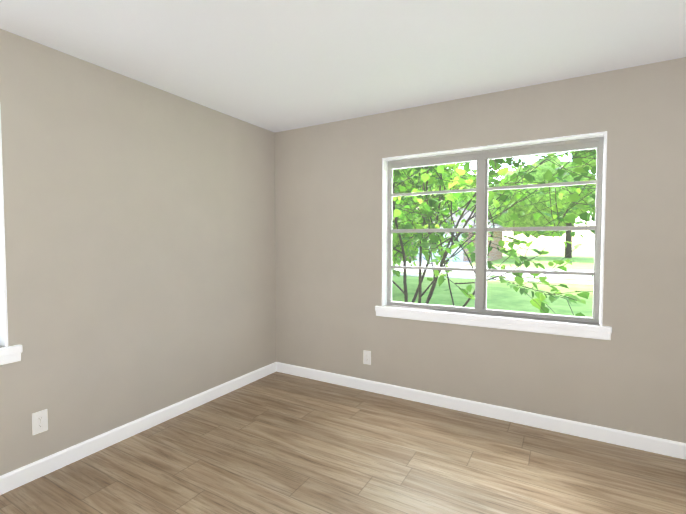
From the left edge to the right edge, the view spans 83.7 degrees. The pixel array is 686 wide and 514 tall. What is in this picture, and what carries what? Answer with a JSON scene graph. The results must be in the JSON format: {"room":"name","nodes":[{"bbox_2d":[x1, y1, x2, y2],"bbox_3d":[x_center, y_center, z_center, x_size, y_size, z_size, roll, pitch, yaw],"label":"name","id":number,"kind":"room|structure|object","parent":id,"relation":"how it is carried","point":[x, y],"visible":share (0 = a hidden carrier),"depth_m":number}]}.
{"room":"empty bedroom","nodes":[
{"label":"empty bedroom","id":0,"kind":"room"},
{"bbox_2d":[0,29,275,475],"bbox_3d":[-1.799,0.028,2.144,0.140,2.440,4.190,1,2,30],"label":"wall","id":1,"kind":"structure","parent":0,"point":[139,222],"depth_m":2.54},
{"bbox_2d":[0,110,7,346],"bbox_3d":[-2.170,-0.144,1.457,0.107,1.285,1.360,1,2,30],"label":"window","id":2,"kind":"structure","parent":1,"relation":"in","point":[3,321],"depth_m":2.02},
{"bbox_2d":[0,353,20,364],"bbox_3d":[-2.116,0.563,1.452,0.022,0.046,1.450,1,2,30],"label":"apron","id":3,"kind":"object","parent":1,"relation":"attached to","point":[11,358],"visible":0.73,"depth_m":2.04},
{"bbox_2d":[0,345,21,356],"bbox_3d":[-2.150,0.519,1.470,0.122,0.040,1.460,1,2,30],"label":"window sill","id":4,"kind":"structure","parent":1,"relation":"attached to","point":[9,350],"depth_m":2.03},
{"bbox_2d":[32,409,47,434],"bbox_3d":[-1.717,0.936,2.172,0.009,0.124,0.074,1,2,30],"label":"electrical outlet","id":5,"kind":"object","parent":1,"relation":"attached to","point":[39,421],"visible":1,"depth_m":2.17},
{"bbox_2d":[0,362,275,494],"bbox_3d":[-1.698,1.198,2.211,0.013,0.095,4.050,1,2,30],"label":"baseboard","id":6,"kind":"structure","parent":1,"relation":"attached to","point":[14,479],"depth_m":2.54},
{"bbox_2d":[0,371,685,513],"bbox_3d":[0.225,1.348,1.108,4.730,0.120,4.330,1,2,30],"label":"floor","id":7,"kind":"structure","parent":0,"point":[276,442],"depth_m":2.26},
{"bbox_2d":[0,0,685,132],"bbox_3d":[0.225,-1.200,1.012,4.730,0.100,4.330,1,2,30],"label":"ceiling","id":8,"kind":"structure","parent":0,"point":[274,66],"depth_m":2.16},
{"bbox_2d":[275,57,685,442],"bbox_3d":[1.270,0.001,2.874,4.730,2.440,0.140,1,2,30],"label":"wall","id":9,"kind":"structure","parent":0,"point":[629,375],"depth_m":2.81},
{"bbox_2d":[363,350,370,364],"bbox_3d":[0.215,0.900,3.430,0.074,0.124,0.009,1,2,30],"label":"electrical outlet","id":10,"kind":"object","parent":9,"relation":"attached to","point":[366,357],"visible":1,"depth_m":3.43},
{"bbox_2d":[276,362,685,458],"bbox_3d":[1.232,1.174,2.852,4.450,0.095,0.013,1,2,30],"label":"baseboard","id":11,"kind":"structure","parent":9,"relation":"attached to","point":[635,441],"depth_m":2.85},
{"bbox_2d":[375,305,611,332],"bbox_3d":[1.046,0.462,2.973,1.700,0.040,0.122,1,2,30],"label":"window sill","id":12,"kind":"structure","parent":9,"relation":"attached to","point":[570,325],"depth_m":2.84},
{"bbox_2d":[376,311,610,339],"bbox_3d":[1.026,0.507,2.940,1.690,0.046,0.022,1,2,30],"label":"apron","id":13,"kind":"object","parent":9,"relation":"attached to","point":[575,333],"visible":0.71,"depth_m":2.84},
{"bbox_2d":[382,131,606,325],"bbox_3d":[1.063,-0.198,2.978,1.600,1.280,0.130,1,2,30],"label":"window","id":14,"kind":"structure","parent":9,"relation":"in","point":[482,158],"depth_m":2.98},
{"label":"outside","id":15,"kind":"structure","parent":0,"visible":0},
{"bbox_2d":[392,248,593,316],"bbox_3d":[14.285,0.671,29.963,180.000,0.300,180.000,1,2,30],"label":"lawn","id":16,"kind":"structure","parent":15,"point":[502,296],"depth_m":13.47},
{"bbox_2d":[392,163,475,276],"bbox_3d":[0.587,-2.209,11.471,6.353,6.844,9.158,1,2,30],"label":"tree","id":17,"kind":"object","parent":16,"relation":"on","point":[462,196],"depth_m":10.30},
{"bbox_2d":[392,164,490,277],"bbox_3d":[0.235,-1.060,9.331,6.112,5.285,5.816,1,2,30],"label":"tree","id":18,"kind":"object","parent":16,"relation":"on","point":[454,209],"depth_m":8.91},
{"bbox_2d":[396,226,502,260],"bbox_3d":[7.500,-1.383,40.150,17.000,3.040,10.000,1,2,30],"label":"house","id":19,"kind":"structure","parent":16,"relation":"on","point":[494,254],"depth_m":34.05},
{"bbox_2d":[433,205,502,226],"bbox_3d":[7.500,-4.042,40.050,17.000,2.280,10.000,1,2,30],"label":"roof","id":20,"kind":"structure","parent":19,"relation":"on","point":[466,217],"depth_m":34.59},
{"bbox_2d":[392,260,593,284],"bbox_3d":[10.740,0.738,23.809,180.000,0.030,16.200,1,2,30],"label":"street","id":21,"kind":"structure","parent":16,"relation":"on","point":[452,264],"depth_m":19.55},
{"bbox_2d":[392,149,596,306],"bbox_3d":[0.629,-1.681,5.773,7.799,6.260,6.789,1,2,30],"label":"tree","id":22,"kind":"object","parent":16,"relation":"on","point":[400,213],"depth_m":4.83},
{"bbox_2d":[392,150,595,316],"bbox_3d":[1.511,-0.405,4.080,3.523,2.958,2.107,1,2,30],"label":"branches","id":23,"kind":"object","parent":22,"relation":"attached to","point":[539,302],"depth_m":3.75},
{"bbox_2d":[446,149,596,257],"bbox_3d":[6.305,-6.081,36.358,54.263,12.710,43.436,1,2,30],"label":"tree","id":24,"kind":"object","parent":16,"relation":"on","point":[526,220],"depth_m":38.79}
]}

